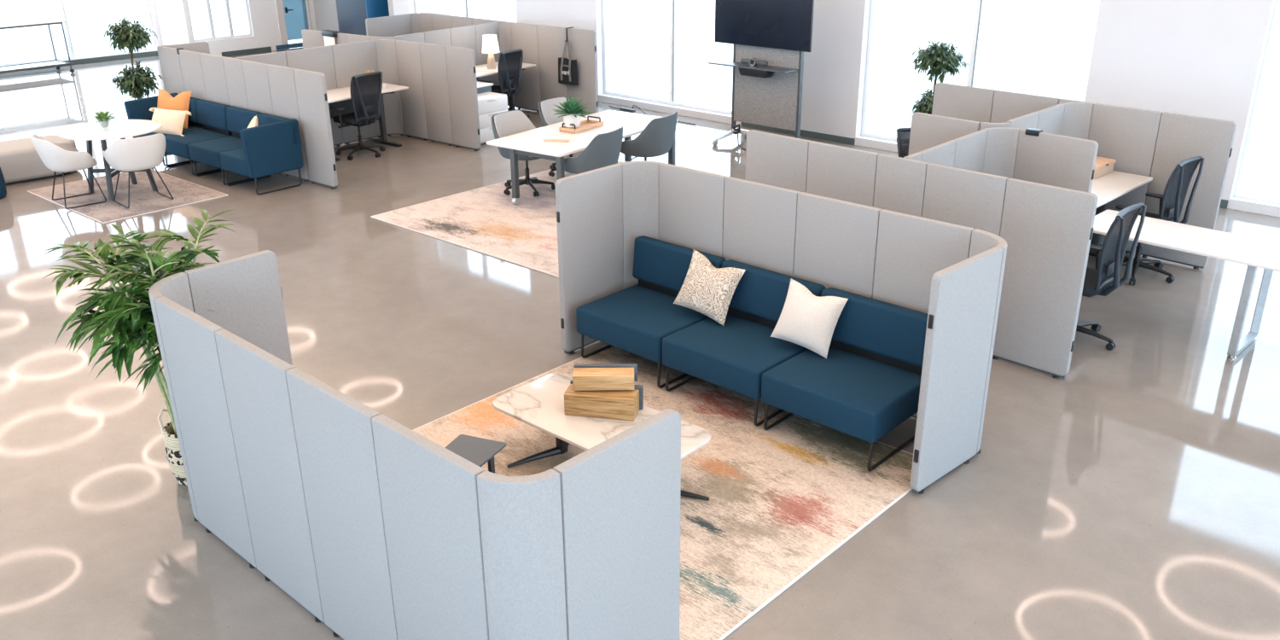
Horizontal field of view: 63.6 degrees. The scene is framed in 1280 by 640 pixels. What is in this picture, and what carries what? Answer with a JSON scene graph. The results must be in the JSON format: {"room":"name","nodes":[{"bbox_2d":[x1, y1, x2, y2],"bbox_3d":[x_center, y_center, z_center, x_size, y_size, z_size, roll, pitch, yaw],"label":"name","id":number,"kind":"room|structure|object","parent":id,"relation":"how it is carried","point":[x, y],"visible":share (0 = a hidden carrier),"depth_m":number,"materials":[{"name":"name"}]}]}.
{"room":"open-plan office","nodes":[
{"label":"open-plan office","id":0,"kind":"room"},
{"bbox_2d":[61,0,162,61],"bbox_3d":[-15.387,-6.427,17.522,0.225,5.220,13.680,19,29,39],"label":"wall","id":1,"kind":"structure","parent":0,"point":[152,3],"depth_m":22.74,"materials":[{"name":"paint"}]},
{"bbox_2d":[0,0,157,66],"bbox_3d":[-12.024,-7.387,21.046,0.094,4.032,3.582,19,29,39],"label":"window","id":2,"kind":"structure","parent":1,"relation":"in","point":[61,8],"depth_m":21.74,"materials":[{"name":"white glass"}]},
{"bbox_2d":[38,50,158,69],"bbox_3d":[-15.277,-4.030,18.424,0.018,0.099,13.680,19,29,39],"label":"baseboard","id":3,"kind":"structure","parent":1,"relation":"attached to","point":[150,53],"depth_m":22.26,"materials":[{"name":"grey"}]},
{"bbox_2d":[154,0,316,56],"bbox_3d":[-9.134,-8.689,22.864,1.620,5.220,3.330,19,29,39],"label":"wall","id":4,"kind":"structure","parent":0,"point":[173,18],"depth_m":22.84,"materials":[{"name":"paint"}]},
{"bbox_2d":[186,0,252,42],"bbox_3d":[-9.197,-7.923,21.954,0.094,3.780,1.395,19,29,39],"label":"window","id":5,"kind":"structure","parent":4,"relation":"in","point":[231,35],"depth_m":22.57,"materials":[{"name":"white glass"}]},
{"bbox_2d":[221,46,271,56],"bbox_3d":[-8.787,-5.999,23.052,0.018,0.099,1.170,19,29,39],"label":"baseboard","id":6,"kind":"structure","parent":4,"relation":"attached to","point":[264,49],"depth_m":23.04,"materials":[{"name":"grey"}]},
{"bbox_2d":[274,0,312,50],"bbox_3d":[-7.995,-7.360,23.453,0.166,2.295,0.954,19,29,39],"label":"door","id":7,"kind":"structure","parent":4,"relation":"in","point":[293,16],"depth_m":23.70,"materials":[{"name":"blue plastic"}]},
{"bbox_2d":[0,39,1279,639],"bbox_3d":[-3.777,-0.800,10.638,28.890,0.108,17.460,19,29,39],"label":"floor","id":8,"kind":"structure","parent":0,"point":[1133,493],"depth_m":6.78,"materials":[{"name":"concrete"}]},
{"bbox_2d":[0,166,6,199],"bbox_3d":[-7.713,-1.602,12.015,0.540,0.387,0.540,19,29,39],"label":"pouf","id":9,"kind":"object","parent":8,"relation":"on","point":[2,186],"visible":1,"depth_m":12.06,"materials":[{"name":"blue fabric"}]},
{"bbox_2d":[0,17,74,73],"bbox_3d":[-12.342,-5.206,20.010,0.756,1.011,2.268,17,28,36],"label":"shelving unit","id":10,"kind":"object","parent":8,"relation":"on","point":[48,21],"visible":1,"depth_m":20.35,"materials":[{"name":"white laminate"}]},
{"bbox_2d":[0,60,64,70],"bbox_3d":[-12.339,-4.902,20.136,0.612,0.014,2.052,17,28,36],"label":"shelf","id":11,"kind":"object","parent":10,"relation":"attached to","point":[48,63],"depth_m":20.42,"materials":[{"name":"white laminate"}]},
{"bbox_2d":[0,134,76,185],"bbox_3d":[-8.030,-1.912,12.735,1.980,0.414,0.774,-20,29,-39],"label":"ottoman","id":12,"kind":"object","parent":8,"relation":"on","point":[20,160],"visible":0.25,"depth_m":12.70,"materials":[{"name":"fabric"}]},
{"bbox_2d":[27,168,228,223],"bbox_3d":[-6.087,-1.505,12.234,2.070,0.011,1.458,18,29,37],"label":"area rug","id":13,"kind":"object","parent":8,"relation":"on","point":[143,200],"visible":0.77,"depth_m":12.11,"materials":[{"name":"beige carpet"}]},
{"bbox_2d":[30,133,106,209],"bbox_3d":[-6.491,-1.724,11.722,0.577,0.788,0.646,-20,29,-39],"label":"chair","id":14,"kind":"object","parent":13,"relation":"on","point":[61,157],"visible":1,"depth_m":11.48,"materials":[{"name":"white fabric"}]},
{"bbox_2d":[58,119,161,201],"bbox_3d":[-6.143,-1.872,12.121,1.080,0.756,1.080,17,28,36],"label":"round table","id":15,"kind":"object","parent":13,"relation":"on","point":[134,128],"visible":0.88,"depth_m":11.94,"materials":[{"name":"white laminate"}]},
{"bbox_2d":[83,109,126,127],"bbox_3d":[-6.229,-2.338,11.979,0.465,0.214,0.478,19,29,39],"label":"plant","id":16,"kind":"object","parent":15,"relation":"on","point":[103,117],"visible":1,"depth_m":11.96,"materials":[{"name":"green plant"}]},
{"bbox_2d":[102,133,173,208],"bbox_3d":[-5.701,-1.730,11.722,0.577,0.788,0.646,20,30,41],"label":"chair","id":17,"kind":"object","parent":13,"relation":"on","point":[142,153],"visible":1,"depth_m":11.47,"materials":[{"name":"white fabric"}]},
{"bbox_2d":[103,17,162,99],"bbox_3d":[-6.985,-3.313,14.339,0.709,1.760,0.707,-7,23,-15],"label":"ficus tree","id":18,"kind":"object","parent":8,"relation":"on","point":[137,37],"visible":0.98,"depth_m":14.13,"materials":[{"name":"green plant"}]},
{"bbox_2d":[42,208,238,485],"bbox_3d":[-2.789,0.160,5.971,0.960,1.668,1.109,8,24,19],"label":"potted palm","id":19,"kind":"object","parent":8,"relation":"on","point":[130,322],"visible":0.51,"depth_m":5.64,"materials":[{"name":"green plant"}]},
{"bbox_2d":[163,420,187,485],"bbox_3d":[-2.670,0.786,6.165,0.297,0.360,0.297,19,29,39],"label":"basket","id":20,"kind":"object","parent":19,"relation":"attached to","point":[171,444],"depth_m":6.04,"materials":[{"name":"white wicker"}]},
{"bbox_2d":[123,93,202,166],"bbox_3d":[-6.263,-2.532,13.697,0.727,0.796,0.719,17,28,37],"label":"lounge seat","id":21,"kind":"object","parent":8,"relation":"on","point":[137,108],"visible":0.3,"depth_m":13.61,"materials":[{"name":"blue fabric"}]},
{"bbox_2d":[149,107,191,136],"bbox_3d":[-6.114,-2.546,13.350,0.721,0.344,0.228,10,25,23],"label":"throw pillow","id":22,"kind":"object","parent":21,"relation":"on","point":[171,121],"visible":0.85,"depth_m":13.26,"materials":[{"name":"beige fabric"}]},
{"bbox_2d":[157,88,191,128],"bbox_3d":[-6.197,-2.800,13.682,0.558,0.474,0.220,8,24,19],"label":"throw pillow","id":23,"kind":"object","parent":21,"relation":"on","point":[181,101],"visible":0.59,"depth_m":13.60,"materials":[{"name":"orange fabric"}]},
{"bbox_2d":[163,99,232,174],"bbox_3d":[-5.685,-2.357,13.263,0.727,0.795,0.686,17,28,37],"label":"lounge seat","id":24,"kind":"object","parent":8,"relation":"on","point":[212,115],"visible":0.66,"depth_m":13.21,"materials":[{"name":"blue fabric"}]},
{"bbox_2d":[187,105,265,185],"bbox_3d":[-5.117,-2.179,12.818,0.727,0.795,0.686,17,28,37],"label":"lounge seat","id":25,"kind":"object","parent":8,"relation":"on","point":[207,152],"visible":0.45,"depth_m":12.77,"materials":[{"name":"blue fabric"}]},
{"bbox_2d":[219,113,302,195],"bbox_3d":[-4.558,-1.995,12.363,0.727,0.796,0.719,17,28,37],"label":"lounge seat","id":26,"kind":"object","parent":8,"relation":"on","point":[270,148],"visible":1,"depth_m":12.13,"materials":[{"name":"blue fabric"}]},
{"bbox_2d":[247,115,258,127],"bbox_3d":[-4.605,-2.193,12.212,0.193,0.449,0.471,-5,23,-10],"label":"throw pillow","id":27,"kind":"object","parent":26,"relation":"on","point":[253,122],"visible":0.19,"depth_m":12.15,"materials":[{"name":"beige fabric"}]},
{"bbox_2d":[329,71,385,160],"bbox_3d":[-3.760,-2.750,13.768,0.634,1.105,0.685,14,27,32],"label":"chair","id":28,"kind":"object","parent":8,"relation":"on","point":[365,88],"visible":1,"depth_m":13.62,"materials":[{"name":"black fabric"}]},
{"bbox_2d":[335,0,389,35],"bbox_3d":[-5.696,-6.571,21.438,1.134,2.340,0.720,19,29,39],"label":"tall cabinet","id":29,"kind":"object","parent":8,"relation":"on","point":[352,14],"visible":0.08,"depth_m":21.18,"materials":[{"name":"blue laminate"}]},
{"bbox_2d":[326,82,408,161],"bbox_3d":[-3.969,-2.715,14.097,0.747,0.792,1.575,17,28,36],"label":"desk","id":30,"kind":"object","parent":8,"relation":"on","point":[340,97],"visible":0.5,"depth_m":14.29,"materials":[{"name":"white laminate"}]},
{"bbox_2d":[157,12,598,189],"bbox_3d":[-3.730,-3.443,15.084,4.602,1.380,5.060,19,29,39],"label":"wall","id":31,"kind":"structure","parent":8,"relation":"on","point":[435,55],"depth_m":14.30,"materials":[{"name":"fabric"}]},
{"bbox_2d":[321,29,339,46],"bbox_3d":[-4.609,-4.079,15.449,0.324,0.490,0.112,19,29,39],"label":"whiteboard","id":32,"kind":"object","parent":31,"relation":"hanging from","point":[328,35],"visible":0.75,"depth_m":15.34,"materials":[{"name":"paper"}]},
{"bbox_2d":[564,26,573,41],"bbox_3d":[-1.075,-4.336,15.648,0.032,0.200,0.189,17,28,36],"label":"hook","id":33,"kind":"object","parent":31,"relation":"hanging from","point":[567,37],"visible":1,"depth_m":15.62,"materials":[{"name":"black metal"}]},
{"bbox_2d":[558,40,578,85],"bbox_3d":[-1.113,-3.938,15.760,0.423,0.657,0.108,17,28,36],"label":"tote bag","id":34,"kind":"object","parent":33,"relation":"hanging from","point":[567,71],"visible":1,"depth_m":15.76,"materials":[{"name":"fabric"}]},
{"bbox_2d":[148,250,680,639],"bbox_3d":[-1.247,0.714,4.990,3.072,1.368,0.868,19,29,39],"label":"privacy screen","id":35,"kind":"object","parent":8,"relation":"on","point":[378,529],"visible":1,"depth_m":4.23,"materials":[{"name":"fabric"}]},
{"bbox_2d":[476,81,493,93],"bbox_3d":[-2.544,-3.049,14.916,0.531,0.688,0.720,17,28,36],"label":"credenza","id":36,"kind":"object","parent":8,"relation":"on","point":[482,87],"visible":0.16,"depth_m":14.82,"materials":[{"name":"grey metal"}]},
{"bbox_2d":[477,91,507,145],"bbox_3d":[-2.215,-2.849,14.598,0.400,0.630,0.630,17,28,36],"label":"storage cabinet","id":37,"kind":"object","parent":8,"relation":"on","point":[490,104],"visible":0.41,"depth_m":14.44,"materials":[{"name":"white metal"}]},
{"bbox_2d":[370,160,622,277],"bbox_3d":[-0.640,-1.278,11.572,2.970,0.011,3.600,18,29,38],"label":"area rug","id":38,"kind":"object","parent":8,"relation":"on","point":[485,220],"visible":0.27,"depth_m":11.05,"materials":[{"name":"beige carpet"}]},
{"bbox_2d":[491,110,555,196],"bbox_3d":[-1.353,-1.952,12.052,0.652,0.880,0.714,13,26,30],"label":"chair","id":39,"kind":"object","parent":38,"relation":"on","point":[508,123],"visible":0.44,"depth_m":12.11,"materials":[{"name":"grey fabric"}]},
{"bbox_2d":[538,96,581,176],"bbox_3d":[-0.887,-2.270,12.810,0.652,0.880,0.714,15,27,33],"label":"chair","id":40,"kind":"object","parent":38,"relation":"on","point":[548,117],"visible":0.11,"depth_m":12.84,"materials":[{"name":"grey fabric"}]},
{"bbox_2d":[486,110,678,204],"bbox_3d":[-0.631,-1.919,12.231,1.098,0.670,2.261,15,27,33],"label":"meeting table","id":41,"kind":"object","parent":38,"relation":"on","point":[531,142],"visible":0.64,"depth_m":11.72,"materials":[{"name":"white laminate"}]},
{"bbox_2d":[543,139,569,142],"bbox_3d":[-0.936,-2.012,11.560,0.288,0.014,0.063,4,23,10],"label":"ruler","id":42,"kind":"object","parent":41,"relation":"on","point":[544,140],"visible":1,"depth_m":11.54,"materials":[{"name":"brown wood"}]},
{"bbox_2d":[558,116,603,133],"bbox_3d":[-0.689,-2.312,12.170,0.243,0.099,0.540,14,27,32],"label":"serving tray","id":43,"kind":"object","parent":41,"relation":"on","point":[588,124],"visible":0.99,"depth_m":12.15,"materials":[{"name":"brown wood"}]},
{"bbox_2d":[552,96,593,127],"bbox_3d":[-0.798,-2.418,11.988,0.505,0.352,0.512,19,29,39],"label":"potted succulent","id":44,"kind":"object","parent":43,"relation":"on","point":[573,112],"visible":1,"depth_m":11.94,"materials":[{"name":"green plant"}]},
{"bbox_2d":[563,112,581,127],"bbox_3d":[-0.793,-2.337,12.025,0.207,0.162,0.207,19,29,39],"label":"pot","id":45,"kind":"object","parent":44,"relation":"attached to","point":[569,119],"depth_m":11.94,"materials":[{"name":"white ceramic"}]},
{"bbox_2d":[564,126,622,174],"bbox_3d":[-0.526,-1.680,11.376,0.652,0.880,0.713,12,26,27],"label":"chair","id":46,"kind":"object","parent":38,"relation":"on","point":[603,150],"visible":0.8,"depth_m":11.05,"materials":[{"name":"grey fabric"}]},
{"bbox_2d":[620,111,677,160],"bbox_3d":[0.091,-1.990,12.113,0.652,0.880,0.714,13,26,30],"label":"chair","id":47,"kind":"object","parent":38,"relation":"on","point":[656,139],"visible":0.81,"depth_m":11.80,"materials":[{"name":"grey fabric"}]},
{"bbox_2d":[477,48,523,96],"bbox_3d":[-2.119,-3.531,15.624,0.634,1.105,0.685,13,26,30],"label":"chair","id":48,"kind":"object","parent":8,"relation":"on","point":[509,66],"visible":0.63,"depth_m":15.45,"materials":[{"name":"black plastic"}]},
{"bbox_2d":[475,61,535,117],"bbox_3d":[-2.345,-3.464,15.875,0.702,0.792,1.548,15,27,33],"label":"desk","id":49,"kind":"object","parent":8,"relation":"on","point":[481,70],"visible":0.19,"depth_m":15.89,"materials":[{"name":"white laminate"}]},
{"bbox_2d":[482,34,499,69],"bbox_3d":[-2.263,-4.061,15.633,0.270,0.495,0.270,19,29,39],"label":"table lamp","id":50,"kind":"object","parent":49,"relation":"on","point":[490,44],"visible":1,"depth_m":15.52,"materials":[{"name":"white fabric"}]},
{"bbox_2d":[609,104,695,124],"bbox_3d":[0.146,-3.277,16.254,0.079,0.117,2.028,-19,29,-38],"label":"power strip","id":51,"kind":"object","parent":8,"relation":"on","point":[626,109],"visible":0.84,"depth_m":16.53,"materials":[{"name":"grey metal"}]},
{"bbox_2d":[413,346,913,639],"bbox_3d":[-0.054,0.900,6.288,2.781,0.011,2.574,19,29,39],"label":"area rug","id":52,"kind":"object","parent":8,"relation":"on","point":[783,497],"visible":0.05,"depth_m":6.10,"materials":[{"name":"beige carpet"}]},
{"bbox_2d":[444,434,506,473],"bbox_3d":[-0.911,0.948,5.481,0.340,0.533,0.377,8,24,20],"label":"side table","id":53,"kind":"object","parent":52,"relation":"on","point":[477,450],"visible":0.23,"depth_m":5.44,"materials":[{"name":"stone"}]},
{"bbox_2d":[492,372,711,500],"bbox_3d":[-0.232,0.752,6.139,1.345,0.376,0.656,18,29,38],"label":"coffee table","id":54,"kind":"object","parent":52,"relation":"on","point":[538,404],"visible":0.56,"depth_m":6.08,"materials":[{"name":"white stone"}]},
{"bbox_2d":[564,379,643,420],"bbox_3d":[-0.215,0.476,6.118,0.441,0.150,0.180,4,23,11],"label":"wooden box","id":55,"kind":"object","parent":54,"relation":"on","point":[616,404],"visible":0.96,"depth_m":6.05,"materials":[{"name":"brown wood"}]},
{"bbox_2d":[572,363,637,390],"bbox_3d":[-0.205,0.338,6.118,0.378,0.105,0.153,-1,22,0],"label":"wooden box","id":56,"kind":"object","parent":55,"relation":"on","point":[585,376],"visible":1,"depth_m":6.06,"materials":[{"name":"brown wood"}]},
{"bbox_2d":[576,235,726,388],"bbox_3d":[0.078,-0.081,7.587,0.831,0.809,0.750,19,29,39],"label":"lounge seat","id":57,"kind":"object","parent":52,"relation":"on","point":[636,319],"visible":0.76,"depth_m":7.55,"materials":[{"name":"blue fabric"}]},
{"bbox_2d":[662,259,825,426],"bbox_3d":[0.699,0.134,7.054,0.831,0.809,0.750,19,29,39],"label":"lounge seat","id":58,"kind":"object","parent":52,"relation":"on","point":[734,356],"visible":0.58,"depth_m":7.00,"materials":[{"name":"blue fabric"}]},
{"bbox_2d":[673,249,745,325],"bbox_3d":[0.485,-0.232,7.303,0.511,0.446,0.228,14,27,32],"label":"throw pillow","id":59,"kind":"object","parent":58,"relation":"on","point":[706,289],"visible":1,"depth_m":7.23,"materials":[{"name":"beige fabric"}]},
{"bbox_2d":[761,287,927,471],"bbox_3d":[1.321,0.348,6.521,0.831,0.809,0.750,19,29,39],"label":"lounge seat","id":60,"kind":"object","parent":52,"relation":"on","point":[868,383],"visible":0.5,"depth_m":6.45,"materials":[{"name":"blue fabric"}]},
{"bbox_2d":[770,278,848,358],"bbox_3d":[1.106,-0.012,6.773,0.476,0.435,0.217,13,26,30],"label":"throw pillow","id":61,"kind":"object","parent":60,"relation":"on","point":[807,320],"visible":1,"depth_m":6.70,"materials":[{"name":"white fabric"}]},
{"bbox_2d":[708,44,804,150],"bbox_3d":[1.608,-3.435,13.814,1.326,2.250,0.846,19,29,39],"label":"stand","id":62,"kind":"object","parent":8,"relation":"on","point":[770,95],"visible":0.62,"depth_m":13.83,"materials":[{"name":"grey fabric"}]},
{"bbox_2d":[708,59,797,73],"bbox_3d":[1.493,-3.379,13.741,1.278,0.018,0.297,19,29,39],"label":"shelf","id":63,"kind":"object","parent":62,"relation":"attached to","point":[771,66],"depth_m":13.63,"materials":[{"name":"glass"}]},
{"bbox_2d":[740,57,767,66],"bbox_3d":[1.512,-3.428,13.687,0.432,0.112,0.091,19,29,39],"label":"bar","id":64,"kind":"object","parent":62,"relation":"on","point":[753,61],"visible":1,"depth_m":13.65,"materials":[{"name":"grey metal"}]},
{"bbox_2d":[738,67,773,78],"bbox_3d":[1.551,-3.312,13.764,0.490,0.117,0.183,19,29,39],"label":"cable tray","id":65,"kind":"object","parent":62,"relation":"on","point":[745,72],"depth_m":13.68,"materials":[{"name":"black metal"}]},
{"bbox_2d":[714,0,814,52],"bbox_3d":[1.602,-4.045,13.500,1.566,0.918,0.039,19,29,39],"label":"television","id":66,"kind":"object","parent":62,"relation":"attached to","point":[774,24],"visible":1,"depth_m":13.49,"materials":[{"name":"black metal"}]},
{"bbox_2d":[555,160,1007,494],"bbox_3d":[0.810,-0.102,6.922,3.041,1.368,0.905,19,29,39],"label":"privacy screen","id":67,"kind":"object","parent":8,"relation":"on","point":[952,274],"visible":0.56,"depth_m":6.89,"materials":[{"name":"fabric"}]},
{"bbox_2d":[896,127,910,157],"bbox_3d":[2.855,-1.317,10.161,0.685,1.105,0.634,-12,25,-25],"label":"plant pot","id":68,"kind":"object","parent":8,"relation":"on","point":[903,134],"visible":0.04,"depth_m":10.09,"materials":[{"name":"black plastic"}]},
{"bbox_2d":[907,39,970,115],"bbox_3d":[3.467,-2.472,12.235,0.712,1.646,0.700,-15,26,-31],"label":"ficus tree","id":69,"kind":"object","parent":8,"relation":"on","point":[941,61],"visible":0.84,"depth_m":11.93,"materials":[{"name":"green plant"}]},
{"bbox_2d":[744,82,1236,378],"bbox_3d":[3.095,-1.048,9.144,3.082,1.382,3.364,19,29,39],"label":"cubicle partition","id":70,"kind":"structure","parent":8,"relation":"on","point":[1018,168],"depth_m":8.44,"materials":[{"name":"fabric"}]},
{"bbox_2d":[1076,203,1146,350],"bbox_3d":[3.366,-0.358,7.832,0.634,1.105,0.685,20,30,40],"label":"chair","id":71,"kind":"object","parent":8,"relation":"on","point":[1109,258],"visible":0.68,"depth_m":7.66,"materials":[{"name":"black plastic"}]},
{"bbox_2d":[1088,170,1152,261],"bbox_3d":[4.013,-0.859,9.441,0.720,0.792,1.314,20,30,41],"label":"desk","id":72,"kind":"object","parent":8,"relation":"on","point":[1109,187],"visible":0.29,"depth_m":9.31,"materials":[{"name":"white laminate"}]},
{"bbox_2d":[1093,156,1116,179],"bbox_3d":[4.212,-1.429,9.618,0.373,0.122,0.288,-20,29,-39],"label":"cardboard box","id":73,"kind":"object","parent":72,"relation":"on","point":[1103,166],"visible":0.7,"depth_m":9.52,"materials":[{"name":"brown cardboard"}]},
{"bbox_2d":[1094,156,1204,285],"bbox_3d":[4.518,-0.924,9.176,0.685,1.105,0.634,-20,29,-38],"label":"chair","id":74,"kind":"object","parent":8,"relation":"on","point":[1172,201],"visible":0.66,"depth_m":9.01,"materials":[{"name":"black plastic"}]},
{"bbox_2d":[1093,209,1279,359],"bbox_3d":[4.609,-0.136,7.702,2.610,0.774,0.648,20,30,41],"label":"desk","id":75,"kind":"object","parent":8,"relation":"on","point":[1254,253],"visible":0.93,"depth_m":7.78,"materials":[{"name":"white laminate"}]},
{"bbox_2d":[313,0,1279,216],"bbox_3d":[2.167,-5.378,14.615,27.495,5.220,1.035,19,29,39],"label":"wall","id":76,"kind":"structure","parent":0,"point":[1200,58],"depth_m":11.56,"materials":[{"name":"paint"}]},
{"bbox_2d":[414,0,471,17],"bbox_3d":[-3.246,-6.625,19.020,3.195,4.032,0.094,19,29,39],"label":"window","id":77,"kind":"structure","parent":76,"relation":"in","point":[467,3],"depth_m":19.36,"materials":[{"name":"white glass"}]},
{"bbox_2d":[602,0,732,114],"bbox_3d":[0.514,-5.325,15.795,3.033,4.032,0.094,19,29,39],"label":"window","id":78,"kind":"structure","parent":76,"relation":"in","point":[672,101],"depth_m":16.47,"materials":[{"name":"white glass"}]},
{"bbox_2d":[597,96,1228,208],"bbox_3d":[4.871,-1.806,12.632,19.197,0.090,0.016,19,29,39],"label":"baseboard","id":79,"kind":"structure","parent":76,"relation":"attached to","point":[1224,203],"depth_m":14.66,"materials":[{"name":"grey"}]},
{"bbox_2d":[861,0,1100,141],"bbox_3d":[4.188,-4.055,12.644,3.015,4.032,0.094,19,29,39],"label":"window","id":80,"kind":"structure","parent":76,"relation":"in","point":[980,3],"depth_m":13.76,"materials":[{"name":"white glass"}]},
{"bbox_2d":[1233,0,1279,203],"bbox_3d":[7.673,-2.849,9.654,3.060,4.032,0.094,19,29,39],"label":"window","id":81,"kind":"structure","parent":76,"relation":"in","point":[1276,19],"depth_m":11.01,"materials":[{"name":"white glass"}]},
{"label":"outside","id":82,"kind":"structure","parent":0,"visible":0},
{"bbox_2d":[0,0,1279,189],"bbox_3d":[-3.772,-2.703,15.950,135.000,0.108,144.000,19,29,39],"label":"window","id":83,"kind":"structure","parent":82,"point":[1044,48],"depth_m":26.46,"materials":[{"name":"white glass"}]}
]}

